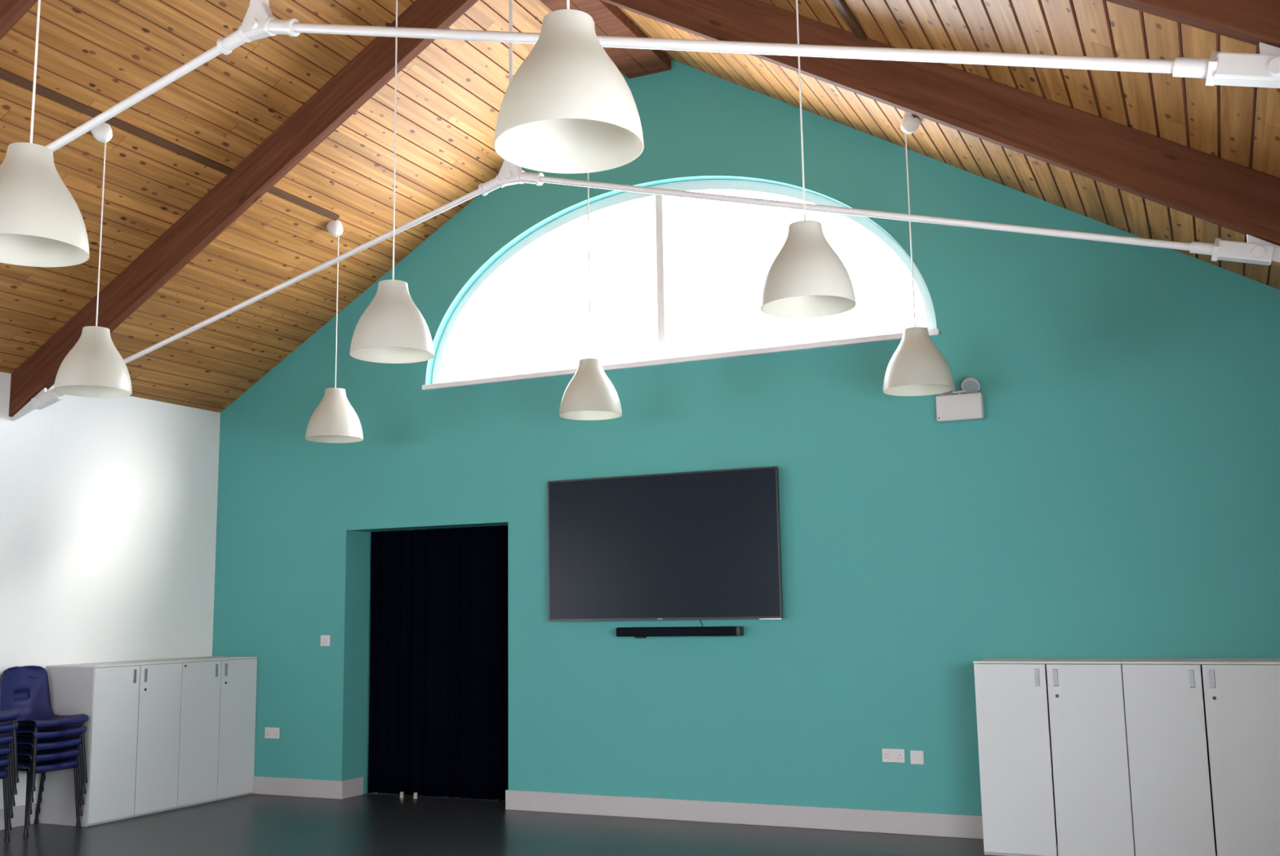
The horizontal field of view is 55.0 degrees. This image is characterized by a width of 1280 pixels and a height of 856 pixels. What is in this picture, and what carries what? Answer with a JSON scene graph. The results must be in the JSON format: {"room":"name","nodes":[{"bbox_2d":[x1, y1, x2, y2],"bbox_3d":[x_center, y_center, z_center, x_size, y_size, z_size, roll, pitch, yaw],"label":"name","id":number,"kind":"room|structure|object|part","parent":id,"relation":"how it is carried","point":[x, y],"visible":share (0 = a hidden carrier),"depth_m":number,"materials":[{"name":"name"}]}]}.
{"room":"community hall","nodes":[
{"label":"community hall","id":0,"kind":"room"},
{"bbox_2d":[0,371,220,808],"bbox_3d":[-6.007,0.676,5.380,0.300,3.231,11.630,-5,-9,25],"label":"wall","id":1,"kind":"structure","parent":0,"point":[108,522],"depth_m":9.27,"materials":[{"name":"white paint"}]},
{"bbox_2d":[0,802,39,829],"bbox_3d":[-5.849,2.192,5.068,0.016,0.136,10.984,-5,-9,25],"label":"baseboard","id":2,"kind":"structure","parent":1,"relation":"attached to","point":[19,811],"depth_m":8.42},
{"bbox_2d":[0,791,1004,855],"bbox_3d":[-2.080,2.030,3.566,8.721,0.100,12.050,-5,-9,25],"label":"floor","id":3,"kind":"structure","parent":0,"point":[375,823],"depth_m":7.83,"materials":[{"name":"plastic"}]},
{"bbox_2d":[0,767,9,841],"bbox_3d":[-4.329,2.243,7.825,0.457,0.793,0.441,-5,-9,26],"label":"chair","id":4,"kind":"object","parent":3,"relation":"on","point":[3,773],"visible":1,"depth_m":7.87,"materials":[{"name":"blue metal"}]},
{"bbox_2d":[0,755,11,830],"bbox_3d":[-4.321,2.170,7.831,0.457,0.793,0.441,-5,-9,26],"label":"chair","id":5,"kind":"object","parent":4,"relation":"on","point":[4,762],"visible":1,"depth_m":7.87,"materials":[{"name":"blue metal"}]},
{"bbox_2d":[0,743,13,817],"bbox_3d":[-4.312,2.096,7.837,0.457,0.793,0.441,-5,-9,26],"label":"chair","id":6,"kind":"object","parent":5,"relation":"on","point":[5,749],"visible":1,"depth_m":7.88,"materials":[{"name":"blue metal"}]},
{"bbox_2d":[0,732,17,806],"bbox_3d":[-4.303,2.022,7.843,0.457,0.793,0.441,-5,-9,26],"label":"chair","id":7,"kind":"object","parent":6,"relation":"on","point":[5,738],"visible":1,"depth_m":7.88,"materials":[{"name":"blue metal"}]},
{"bbox_2d":[0,720,18,794],"bbox_3d":[-4.294,1.949,7.849,0.457,0.793,0.441,-5,-9,26],"label":"chair","id":8,"kind":"object","parent":7,"relation":"on","point":[5,726],"visible":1,"depth_m":7.89,"materials":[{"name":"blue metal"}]},
{"bbox_2d":[0,708,20,782],"bbox_3d":[-4.285,1.875,7.855,0.457,0.793,0.441,-5,-9,26],"label":"chair","id":9,"kind":"object","parent":8,"relation":"on","point":[11,714],"visible":1,"depth_m":7.90,"materials":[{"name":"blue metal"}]},
{"bbox_3d":[-4.020,2.061,7.913,0.063,0.406,0.023,0,-8,-8],"label":"leg","id":10,"kind":"part","parent":9,"relation":"part of","materials":[{"name":"black metal"}]},
{"bbox_3d":[-4.029,2.135,7.907,0.063,0.406,0.023,0,-8,-8],"label":"leg","id":11,"kind":"part","parent":8,"relation":"part of","materials":[{"name":"black metal"}]},
{"bbox_3d":[-4.037,2.208,7.900,0.063,0.406,0.023,0,-8,-8],"label":"leg","id":12,"kind":"part","parent":7,"relation":"part of","materials":[{"name":"black metal"}]},
{"bbox_3d":[-4.046,2.282,7.894,0.063,0.406,0.023,0,-8,-8],"label":"leg","id":13,"kind":"part","parent":6,"relation":"part of","materials":[{"name":"black metal"}]},
{"bbox_3d":[-4.055,2.356,7.888,0.063,0.406,0.023,0,-8,-8],"label":"leg","id":14,"kind":"part","parent":5,"relation":"part of","materials":[{"name":"black metal"}]},
{"bbox_3d":[-4.064,2.429,7.882,0.063,0.406,0.023,0,-8,-8],"label":"leg","id":15,"kind":"part","parent":4,"relation":"part of","materials":[{"name":"black metal"}]},
{"bbox_2d":[1,756,80,837],"bbox_3d":[-4.102,2.312,8.321,0.457,0.793,0.441,-5,-9,25],"label":"chair","id":16,"kind":"object","parent":3,"relation":"on","point":[42,766],"visible":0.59,"depth_m":8.36,"materials":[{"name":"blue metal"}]},
{"bbox_3d":[-4.152,2.266,8.160,0.316,0.025,0.025,-5,-9,27],"label":"seat rail","id":17,"kind":"part","parent":16,"relation":"part of","materials":[{"name":"black metal"}]},
{"bbox_3d":[-4.004,2.451,8.039,0.023,0.406,0.063,4,-10,-30],"label":"leg","id":18,"kind":"part","parent":16,"relation":"part of","materials":[{"name":"black metal"}]},
{"bbox_3d":[-4.161,2.526,8.534,0.102,0.408,0.022,-8,-11,41],"label":"leg","id":19,"kind":"part","parent":16,"relation":"part of","materials":[{"name":"black metal"}]},
{"bbox_2d":[1,746,82,826],"bbox_3d":[-4.093,2.239,8.327,0.457,0.793,0.441,-5,-9,25],"label":"chair","id":20,"kind":"object","parent":16,"relation":"on","point":[66,752],"visible":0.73,"depth_m":8.33,"materials":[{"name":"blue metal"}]},
{"bbox_3d":[-4.143,2.193,8.166,0.316,0.025,0.025,-5,-9,27],"label":"seat rail","id":21,"kind":"part","parent":20,"relation":"part of","materials":[{"name":"black metal"}]},
{"bbox_3d":[-3.995,2.378,8.045,0.023,0.406,0.063,4,-10,-30],"label":"leg","id":22,"kind":"part","parent":20,"relation":"part of","materials":[{"name":"black metal"}]},
{"bbox_2d":[0,732,84,814],"bbox_3d":[-4.085,2.165,8.333,0.457,0.793,0.441,-5,-9,25],"label":"chair","id":23,"kind":"object","parent":20,"relation":"on","point":[64,741],"visible":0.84,"depth_m":8.33,"materials":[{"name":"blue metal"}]},
{"bbox_3d":[-4.134,2.119,8.172,0.316,0.025,0.025,-5,-9,27],"label":"seat rail","id":24,"kind":"part","parent":23,"relation":"part of","materials":[{"name":"black metal"}]},
{"bbox_3d":[-3.986,2.304,8.051,0.023,0.406,0.063,4,-10,-30],"label":"leg","id":25,"kind":"part","parent":23,"relation":"part of","materials":[{"name":"black metal"}]},
{"bbox_2d":[0,675,86,802],"bbox_3d":[-4.076,2.092,8.339,0.457,0.793,0.441,-5,-9,25],"label":"chair","id":26,"kind":"object","parent":23,"relation":"on","point":[28,731],"visible":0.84,"depth_m":8.37,"materials":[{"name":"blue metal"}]},
{"bbox_3d":[-4.126,2.046,8.179,0.316,0.025,0.025,-5,-9,27],"label":"seat rail","id":27,"kind":"part","parent":26,"relation":"part of","materials":[{"name":"black metal"}]},
{"bbox_3d":[-3.977,2.231,8.057,0.023,0.406,0.063,4,-10,-30],"label":"leg","id":28,"kind":"part","parent":26,"relation":"part of","materials":[{"name":"black metal"}]},
{"bbox_2d":[0,665,88,791],"bbox_3d":[-4.067,2.018,8.345,0.457,0.793,0.441,-5,-9,25],"label":"chair","id":29,"kind":"object","parent":26,"relation":"on","point":[36,710],"visible":0.92,"depth_m":8.44,"materials":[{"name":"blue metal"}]},
{"bbox_3d":[-4.117,1.972,8.185,0.316,0.025,0.025,-5,-9,27],"label":"seat rail","id":30,"kind":"part","parent":29,"relation":"part of","materials":[{"name":"black metal"}]},
{"bbox_3d":[-3.969,2.157,8.063,0.023,0.406,0.063,4,-10,-30],"label":"leg","id":31,"kind":"part","parent":29,"relation":"part of","materials":[{"name":"black metal"}]},
{"bbox_3d":[-3.804,2.205,8.410,0.063,0.406,0.023,1,-8,-10],"label":"leg","id":32,"kind":"part","parent":29,"relation":"part of","materials":[{"name":"black metal"}]},
{"bbox_3d":[-3.813,2.279,8.404,0.063,0.406,0.023,1,-8,-10],"label":"leg","id":33,"kind":"part","parent":26,"relation":"part of","materials":[{"name":"black metal"}]},
{"bbox_3d":[-3.822,2.352,8.398,0.063,0.406,0.023,1,-8,-10],"label":"leg","id":34,"kind":"part","parent":23,"relation":"part of","materials":[{"name":"black metal"}]},
{"bbox_3d":[-3.830,2.426,8.392,0.063,0.406,0.023,1,-8,-10],"label":"leg","id":35,"kind":"part","parent":20,"relation":"part of","materials":[{"name":"black metal"}]},
{"bbox_3d":[-3.839,2.499,8.386,0.063,0.406,0.023,1,-8,-10],"label":"leg","id":36,"kind":"part","parent":16,"relation":"part of","materials":[{"name":"black metal"}]},
{"bbox_2d":[38,660,182,826],"bbox_3d":[-3.811,2.247,8.898,0.492,1.076,0.800,-5,-9,25],"label":"storage cabinet","id":37,"kind":"object","parent":3,"relation":"on","point":[132,708],"visible":0.98,"depth_m":8.67,"materials":[{"name":"white laminate"}]},
{"bbox_3d":[-3.687,2.203,8.621,0.018,1.042,0.393,-5,-9,25],"label":"door","id":38,"kind":"part","parent":37,"relation":"part of","materials":[{"name":"white laminate"}]},
{"bbox_3d":[-3.620,1.778,8.817,0.008,0.096,0.024,-5,-9,25],"label":"handle","id":39,"kind":"part","parent":37,"relation":"part of","materials":[{"name":"grey metal"}]},
{"bbox_3d":[-3.578,1.790,8.907,0.008,0.096,0.024,-5,-9,25],"label":"handle","id":40,"kind":"part","parent":37,"relation":"part of","materials":[{"name":"grey metal"}]},
{"bbox_3d":[-3.517,2.253,8.981,0.018,1.042,0.393,-5,-9,25],"label":"door","id":41,"kind":"part","parent":37,"relation":"part of","materials":[{"name":"white laminate"}]},
{"bbox_2d":[137,655,257,808],"bbox_3d":[-3.471,2.346,9.615,0.492,1.076,0.800,-5,-9,25],"label":"storage cabinet","id":42,"kind":"object","parent":3,"relation":"on","point":[218,704],"visible":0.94,"depth_m":9.50,"materials":[{"name":"white laminate"}]},
{"bbox_3d":[-3.347,2.303,9.339,0.018,1.042,0.393,-5,-9,25],"label":"door","id":43,"kind":"part","parent":42,"relation":"part of","materials":[{"name":"white laminate"}]},
{"bbox_3d":[-3.281,1.877,9.534,0.008,0.096,0.024,-5,-9,25],"label":"handle","id":44,"kind":"part","parent":42,"relation":"part of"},
{"bbox_3d":[-3.238,1.890,9.624,0.008,0.096,0.024,-5,-9,25],"label":"handle","id":45,"kind":"part","parent":42,"relation":"part of","materials":[{"name":"grey metal"}]},
{"bbox_3d":[-3.177,2.353,9.698,0.018,1.042,0.393,-5,-9,25],"label":"door","id":46,"kind":"part","parent":42,"relation":"part of","materials":[{"name":"white laminate"}]},
{"bbox_2d":[400,791,404,797],"bbox_3d":[-1.835,2.822,9.473,0.032,0.042,0.032,-5,-9,25],"label":"door stop","id":47,"kind":"object","parent":3,"relation":"on","point":[402,793],"visible":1,"depth_m":9.46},
{"bbox_2d":[413,791,417,798],"bbox_3d":[-1.720,2.812,9.420,0.032,0.042,0.032,-5,-9,25],"label":"door stop","id":48,"kind":"object","parent":3,"relation":"on","point":[415,793],"visible":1,"depth_m":9.41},
{"bbox_2d":[973,657,1135,855],"bbox_3d":[2.396,1.877,7.073,0.800,1.076,0.492,-5,-9,25],"label":"storage cabinet","id":49,"kind":"object","parent":3,"relation":"on","point":[1052,737],"visible":0.94,"depth_m":6.86,"materials":[{"name":"white laminate"}]},
{"bbox_3d":[2.117,1.863,6.950,0.393,1.042,0.018,-5,-9,25],"label":"door","id":50,"kind":"part","parent":49,"relation":"part of","materials":[{"name":"white laminate"}]},
{"bbox_3d":[2.241,1.407,6.942,0.024,0.096,0.008,-5,-9,25],"label":"handle","id":51,"kind":"part","parent":49,"relation":"part of","materials":[{"name":"grey metal"}]},
{"bbox_3d":[2.331,1.399,6.901,0.024,0.096,0.008,-5,-9,25],"label":"handle","id":52,"kind":"part","parent":49,"relation":"part of","materials":[{"name":"grey metal"}]},
{"bbox_3d":[2.480,1.832,6.782,0.393,1.042,0.018,-5,-9,25],"label":"door","id":53,"kind":"part","parent":49,"relation":"part of","materials":[{"name":"white laminate"}]},
{"bbox_2d":[1121,657,1279,855],"bbox_3d":[3.120,1.816,6.739,0.800,1.076,0.492,-5,-9,25],"label":"storage cabinet","id":54,"kind":"object","parent":3,"relation":"on","point":[1203,734],"visible":1,"depth_m":6.54,"materials":[{"name":"white laminate"}]},
{"bbox_3d":[2.841,1.802,6.615,0.393,1.042,0.018,-5,-9,25],"label":"door","id":55,"kind":"part","parent":54,"relation":"part of","materials":[{"name":"white laminate"}]},
{"bbox_3d":[2.965,1.346,6.608,0.024,0.096,0.008,-5,-9,25],"label":"handle","id":56,"kind":"part","parent":54,"relation":"part of","materials":[{"name":"silver metal"}]},
{"bbox_3d":[3.056,1.338,6.566,0.024,0.096,0.008,-5,-9,25],"label":"handle","id":57,"kind":"part","parent":54,"relation":"part of","materials":[{"name":"silver metal"}]},
{"bbox_3d":[3.204,1.771,6.448,0.393,1.042,0.018,-5,-9,25],"label":"door","id":58,"kind":"part","parent":54,"relation":"part of","materials":[{"name":"white laminate"}]},
{"bbox_2d":[0,0,1279,412],"bbox_3d":[-2.267,-2.300,3.950,8.884,2.726,11.500,-5,-9,25],"label":"ceiling","id":59,"kind":"structure","parent":0,"point":[95,54],"depth_m":7.62,"materials":[{"name":"brown wood"}]},
{"bbox_2d":[0,0,38,39],"bbox_3d":[-3.465,-1.813,6.123,4.061,2.675,0.070,-5,-9,25],"label":"roof beam","id":60,"kind":"structure","parent":59,"relation":"attached to","point":[11,11],"depth_m":5.92,"materials":[{"name":"brown wood"}]},
{"bbox_2d":[45,0,1279,151],"bbox_3d":[-1.625,-1.864,5.258,8.117,2.523,0.104,-5,-9,25],"label":"tie","id":61,"kind":"object","parent":60,"relation":"attached to","point":[1262,69],"visible":1,"depth_m":4.17,"materials":[{"name":"white metal"}]},
{"bbox_3d":[-3.302,-1.085,5.944,3.369,0.919,0.039,-5,-9,25],"label":"rod","id":62,"kind":"part","parent":61,"relation":"part of","materials":[{"name":"white metal"}]},
{"bbox_3d":[0.072,-1.369,4.386,3.369,0.919,0.039,-5,-9,25],"label":"rod","id":63,"kind":"part","parent":61,"relation":"part of","materials":[{"name":"white metal"}]},
{"bbox_2d":[53,122,132,397],"bbox_3d":[-3.079,-0.988,7.013,0.403,1.587,0.403,-5,-9,25],"label":"pendant lamp","id":64,"kind":"object","parent":59,"relation":"hanging from","point":[94,367],"visible":0.99,"depth_m":6.84,"materials":[{"name":"white plastic"}]},
{"bbox_3d":[-3.069,-0.381,6.923,0.403,0.360,0.403,-5,-9,25],"label":"lamp shade","id":65,"kind":"part","parent":64,"relation":"part of","materials":[{"name":"white plastic"}]},
{"bbox_3d":[-3.081,-1.117,7.032,0.008,1.110,0.008,-5,-9,25],"label":"cord","id":66,"kind":"part","parent":64,"relation":"part of","materials":[{"name":"white plastic"}]},
{"bbox_2d":[0,67,233,175],"bbox_3d":[-3.078,-1.784,7.090,0.050,0.041,1.990,-5,-9,25],"label":"cable trunking","id":67,"kind":"object","parent":59,"relation":"attached to","point":[5,74],"visible":0.8,"depth_m":7.15,"materials":[{"name":"plastic"}]},
{"bbox_2d":[8,0,478,416],"bbox_3d":[-2.586,-1.554,7.979,4.061,2.675,0.070,-5,-9,25],"label":"roof beam","id":68,"kind":"structure","parent":59,"relation":"attached to","point":[373,67],"depth_m":7.93,"materials":[{"name":"brown wood"}]},
{"bbox_2d":[11,0,1279,421],"bbox_3d":[-0.746,-1.606,7.115,8.117,2.523,0.104,-5,-9,25],"label":"tie","id":69,"kind":"object","parent":68,"relation":"attached to","point":[1257,251],"visible":0.84,"depth_m":6.50,"materials":[{"name":"white metal"}]},
{"bbox_3d":[-2.423,-0.826,7.800,3.368,0.914,0.034,-5,-9,25],"label":"rod","id":70,"kind":"part","parent":69,"relation":"part of","materials":[{"name":"white metal"}]},
{"bbox_3d":[-0.757,-2.252,7.210,0.021,1.217,0.021,-5,-9,25],"label":"hanger rod","id":71,"kind":"part","parent":69,"relation":"part of","materials":[{"name":"white metal"}]},
{"bbox_3d":[0.951,-1.110,6.242,3.368,0.914,0.034,-5,-9,25],"label":"rod","id":72,"kind":"part","parent":69,"relation":"part of","materials":[{"name":"white metal"}]},
{"bbox_2d":[266,186,339,220],"bbox_3d":[-2.411,-1.588,8.498,0.050,0.041,0.990,-5,-9,25],"label":"cable trunking","id":73,"kind":"object","parent":59,"relation":"attached to","point":[277,192],"visible":0.56,"depth_m":8.60,"materials":[{"name":"plastic"}]},
{"bbox_2d":[305,219,363,442],"bbox_3d":[-2.189,-0.719,8.873,0.403,1.616,0.403,-5,-9,25],"label":"pendant lamp","id":74,"kind":"object","parent":59,"relation":"hanging from","point":[334,420],"visible":1,"depth_m":8.69,"materials":[{"name":"white plastic"}]},
{"bbox_3d":[-2.179,-0.098,8.782,0.403,0.360,0.403,-5,-9,25],"label":"lamp shade","id":75,"kind":"part","parent":74,"relation":"part of","materials":[{"name":"white plastic"}]},
{"bbox_3d":[-2.191,-0.847,8.892,0.008,1.140,0.008,-5,-9,25],"label":"cord","id":76,"kind":"part","parent":74,"relation":"part of","materials":[{"name":"white plastic"}]},
{"bbox_2d":[493,0,644,173],"bbox_3d":[-0.204,-1.575,3.430,0.403,1.660,0.403,-5,-9,25],"label":"pendant lamp","id":77,"kind":"object","parent":59,"relation":"hanging from","point":[567,108],"visible":1,"depth_m":3.25,"materials":[{"name":"white plastic"}]},
{"bbox_3d":[-0.206,-1.704,3.449,0.008,1.184,0.008,-5,-9,25],"label":"cord","id":78,"kind":"part","parent":77,"relation":"part of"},
{"bbox_2d":[539,0,671,78],"bbox_3d":[-2.263,-3.387,4.155,0.344,0.189,10.999,-5,-9,25],"label":"ridge beam","id":79,"kind":"structure","parent":59,"relation":"attached to","point":[609,20],"depth_m":8.44,"materials":[{"name":"brown wood"}]},
{"bbox_2d":[0,0,89,266],"bbox_3d":[-2.118,-1.917,4.384,0.403,2.657,0.403,-5,-9,25],"label":"pendant lamp","id":80,"kind":"object","parent":79,"relation":"hanging from","point":[42,224],"visible":1,"depth_m":4.15,"materials":[{"name":"white plastic"}]},
{"bbox_3d":[-2.120,-2.052,4.404,0.008,2.194,0.008,-5,-9,25],"label":"cord","id":81,"kind":"part","parent":80,"relation":"part of","materials":[{"name":"white plastic"}]},
{"bbox_3d":[-2.099,-0.781,4.217,0.403,0.360,0.403,-5,-9,25],"label":"lamp shade","id":82,"kind":"part","parent":80,"relation":"part of","materials":[{"name":"white plastic"}]},
{"bbox_2d":[349,0,434,363],"bbox_3d":[-1.228,-1.667,6.180,0.403,2.657,0.403,-5,-9,25],"label":"pendant lamp","id":83,"kind":"object","parent":79,"relation":"hanging from","point":[392,329],"visible":1,"depth_m":5.91,"materials":[{"name":"white plastic"}]},
{"bbox_3d":[-1.209,-0.531,6.013,0.403,0.360,0.403,-5,-9,25],"label":"lamp shade","id":84,"kind":"part","parent":83,"relation":"part of","materials":[{"name":"white plastic"}]},
{"bbox_3d":[-1.230,-1.802,6.200,0.008,2.194,0.008,-5,-9,25],"label":"cord","id":85,"kind":"part","parent":83,"relation":"part of","materials":[{"name":"white plastic"}]},
{"bbox_2d":[559,21,622,420],"bbox_3d":[-0.337,-1.400,8.060,0.403,2.669,0.403,-5,-9,25],"label":"pendant lamp","id":86,"kind":"object","parent":79,"relation":"hanging from","point":[590,394],"visible":0.92,"depth_m":7.78,"materials":[{"name":"white plastic"}]},
{"bbox_3d":[-0.339,-1.535,8.080,0.008,2.206,0.008,-5,-9,25],"label":"cord","id":87,"kind":"part","parent":86,"relation":"part of","materials":[{"name":"white plastic"}]},
{"bbox_3d":[-0.319,-0.258,7.892,0.403,0.360,0.403,-5,-9,25],"label":"lamp shade","id":88,"kind":"part","parent":86,"relation":"part of","materials":[{"name":"white plastic"}]},
{"bbox_2d":[760,0,856,318],"bbox_3d":[0.701,-1.322,5.341,0.403,1.636,0.403,-5,-9,25],"label":"pendant lamp","id":89,"kind":"object","parent":59,"relation":"hanging from","point":[806,278],"visible":1,"depth_m":5.15,"materials":[{"name":"white plastic"}]},
{"bbox_3d":[0.699,-1.450,5.360,0.008,1.159,0.008,-5,-9,25],"label":"cord","id":90,"kind":"part","parent":89,"relation":"part of","materials":[{"name":"white plastic"}]},
{"bbox_3d":[0.711,-0.691,5.249,0.403,0.360,0.403,-5,-9,25],"label":"lamp shade","id":91,"kind":"part","parent":89,"relation":"part of","materials":[{"name":"white plastic"}]},
{"bbox_2d":[831,0,866,40],"bbox_3d":[0.701,-2.101,5.344,0.050,0.041,1.990,-5,-9,25],"label":"cable trunking","id":92,"kind":"object","parent":59,"relation":"attached to","point":[841,6],"visible":1,"depth_m":6.01,"materials":[{"name":"plastic"}]},
{"bbox_2d":[904,111,915,118],"bbox_3d":[1.379,-1.902,6.774,0.050,0.041,1.040,-5,-9,25],"label":"cable trunking","id":93,"kind":"object","parent":59,"relation":"attached to","point":[908,114],"visible":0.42,"depth_m":7.20,"materials":[{"name":"white plastic"}]},
{"bbox_2d":[883,113,954,395],"bbox_3d":[1.595,-1.043,7.227,0.403,1.668,0.403,-5,-9,25],"label":"pendant lamp","id":94,"kind":"object","parent":59,"relation":"hanging from","point":[917,367],"visible":0.99,"depth_m":7.04,"materials":[{"name":"white plastic"}]},
{"bbox_3d":[1.593,-1.171,7.245,0.008,1.192,0.008,-5,-9,25],"label":"cord","id":95,"kind":"part","parent":94,"relation":"part of","materials":[{"name":"white plastic"}]},
{"bbox_3d":[1.605,-0.396,7.131,0.403,0.360,0.403,-5,-9,25],"label":"lamp shade","id":96,"kind":"part","parent":94,"relation":"part of","materials":[{"name":"white plastic"}]},
{"bbox_2d":[600,0,1279,245],"bbox_3d":[1.090,-1.864,6.281,4.061,2.675,0.070,-5,-9,25],"label":"roof beam","id":97,"kind":"structure","parent":59,"relation":"attached to","point":[1221,192],"depth_m":5.86,"materials":[{"name":"brown wood"}]},
{"bbox_2d":[1104,0,1279,48],"bbox_3d":[0.211,-2.122,4.425,4.061,2.675,0.070,-5,-9,25],"label":"roof beam","id":98,"kind":"structure","parent":59,"relation":"attached to","point":[1254,22],"depth_m":3.56,"materials":[{"name":"brown wood"}]},
{"bbox_2d":[212,59,1279,815],"bbox_3d":[0.186,-0.053,8.849,8.121,5.484,0.330,-5,-9,25],"label":"wall","id":99,"kind":"structure","parent":0,"point":[1116,491],"depth_m":8.09,"materials":[{"name":"teal paint"}]},
{"bbox_2d":[264,726,279,737],"bbox_3d":[-2.926,2.425,9.786,0.147,0.085,0.013,-5,-9,25],"label":"power socket","id":100,"kind":"object","parent":99,"relation":"attached to","point":[270,732],"visible":1,"depth_m":9.78,"materials":[{"name":"plastic"}]},
{"bbox_2d":[320,635,330,645],"bbox_3d":[-2.476,1.673,9.677,0.092,0.085,0.016,-5,-9,25],"label":"light switch","id":101,"kind":"object","parent":99,"relation":"attached to","point":[325,639],"visible":1,"depth_m":9.67,"materials":[{"name":"plastic"}]},
{"bbox_2d":[368,524,508,800],"bbox_3d":[-1.505,1.775,9.553,1.531,2.110,0.067,-5,-9,25],"label":"curtain","id":102,"kind":"object","parent":99,"relation":"hanging from","point":[438,713],"visible":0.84,"depth_m":9.57,"materials":[{"name":"black fabric"}]},
{"bbox_2d":[547,466,782,621],"bbox_3d":[0.146,0.823,8.516,1.746,1.007,0.082,-5,-9,25],"label":"television","id":103,"kind":"object","parent":99,"relation":"attached to","point":[705,544],"visible":1,"depth_m":8.46,"materials":[{"name":"black metal"}]},
{"bbox_3d":[0.140,0.820,8.504,1.738,0.996,0.038,-5,-9,25],"label":"casing","id":104,"kind":"part","parent":103,"relation":"part of","materials":[{"name":"black plastic"}]},
{"bbox_2d":[616,619,743,637],"bbox_3d":[0.266,1.350,8.372,0.912,0.153,0.106,-5,-9,25],"label":"soundbar","id":105,"kind":"object","parent":99,"relation":"attached to","point":[638,632],"visible":1,"depth_m":8.31,"materials":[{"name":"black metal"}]},
{"bbox_2d":[422,179,939,390],"bbox_3d":[0.136,-1.117,8.904,3.990,1.375,0.180,-5,-9,25],"label":"window","id":106,"kind":"structure","parent":99,"relation":"in","point":[438,381],"depth_m":8.91,"materials":[{"name":"plastic"}]},
{"bbox_3d":[0.136,-0.459,8.784,3.990,0.039,0.130,-5,-9,25],"label":"sill","id":107,"kind":"part","parent":106,"relation":"part of","materials":[{"name":"plastic"}]},
{"bbox_2d":[250,775,1216,839],"bbox_3d":[0.208,2.586,8.418,8.121,0.136,0.266,-5,-9,25],"label":"baseboard","id":108,"kind":"structure","parent":99,"relation":"attached to","point":[931,824],"depth_m":8.16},
{"bbox_2d":[881,747,905,762],"bbox_3d":[1.587,2.050,7.701,0.143,0.083,0.013,-5,-9,25],"label":"power socket","id":109,"kind":"object","parent":99,"relation":"attached to","point":[895,755],"visible":1,"depth_m":7.70,"materials":[{"name":"plastic"}]},
{"bbox_2d":[910,750,924,764],"bbox_3d":[1.721,2.045,7.639,0.083,0.083,0.012,-5,-9,25],"label":"blank plate","id":110,"kind":"object","parent":99,"relation":"attached to","point":[917,757],"visible":1,"depth_m":7.63,"materials":[{"name":"plastic"}]},
{"bbox_2d":[935,376,984,422],"bbox_3d":[2.012,-0.179,7.756,0.286,0.266,0.109,-5,-9,25],"label":"emergency light","id":111,"kind":"object","parent":99,"relation":"attached to","point":[950,407],"visible":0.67,"depth_m":7.72,"materials":[{"name":"white plastic"}]}
]}

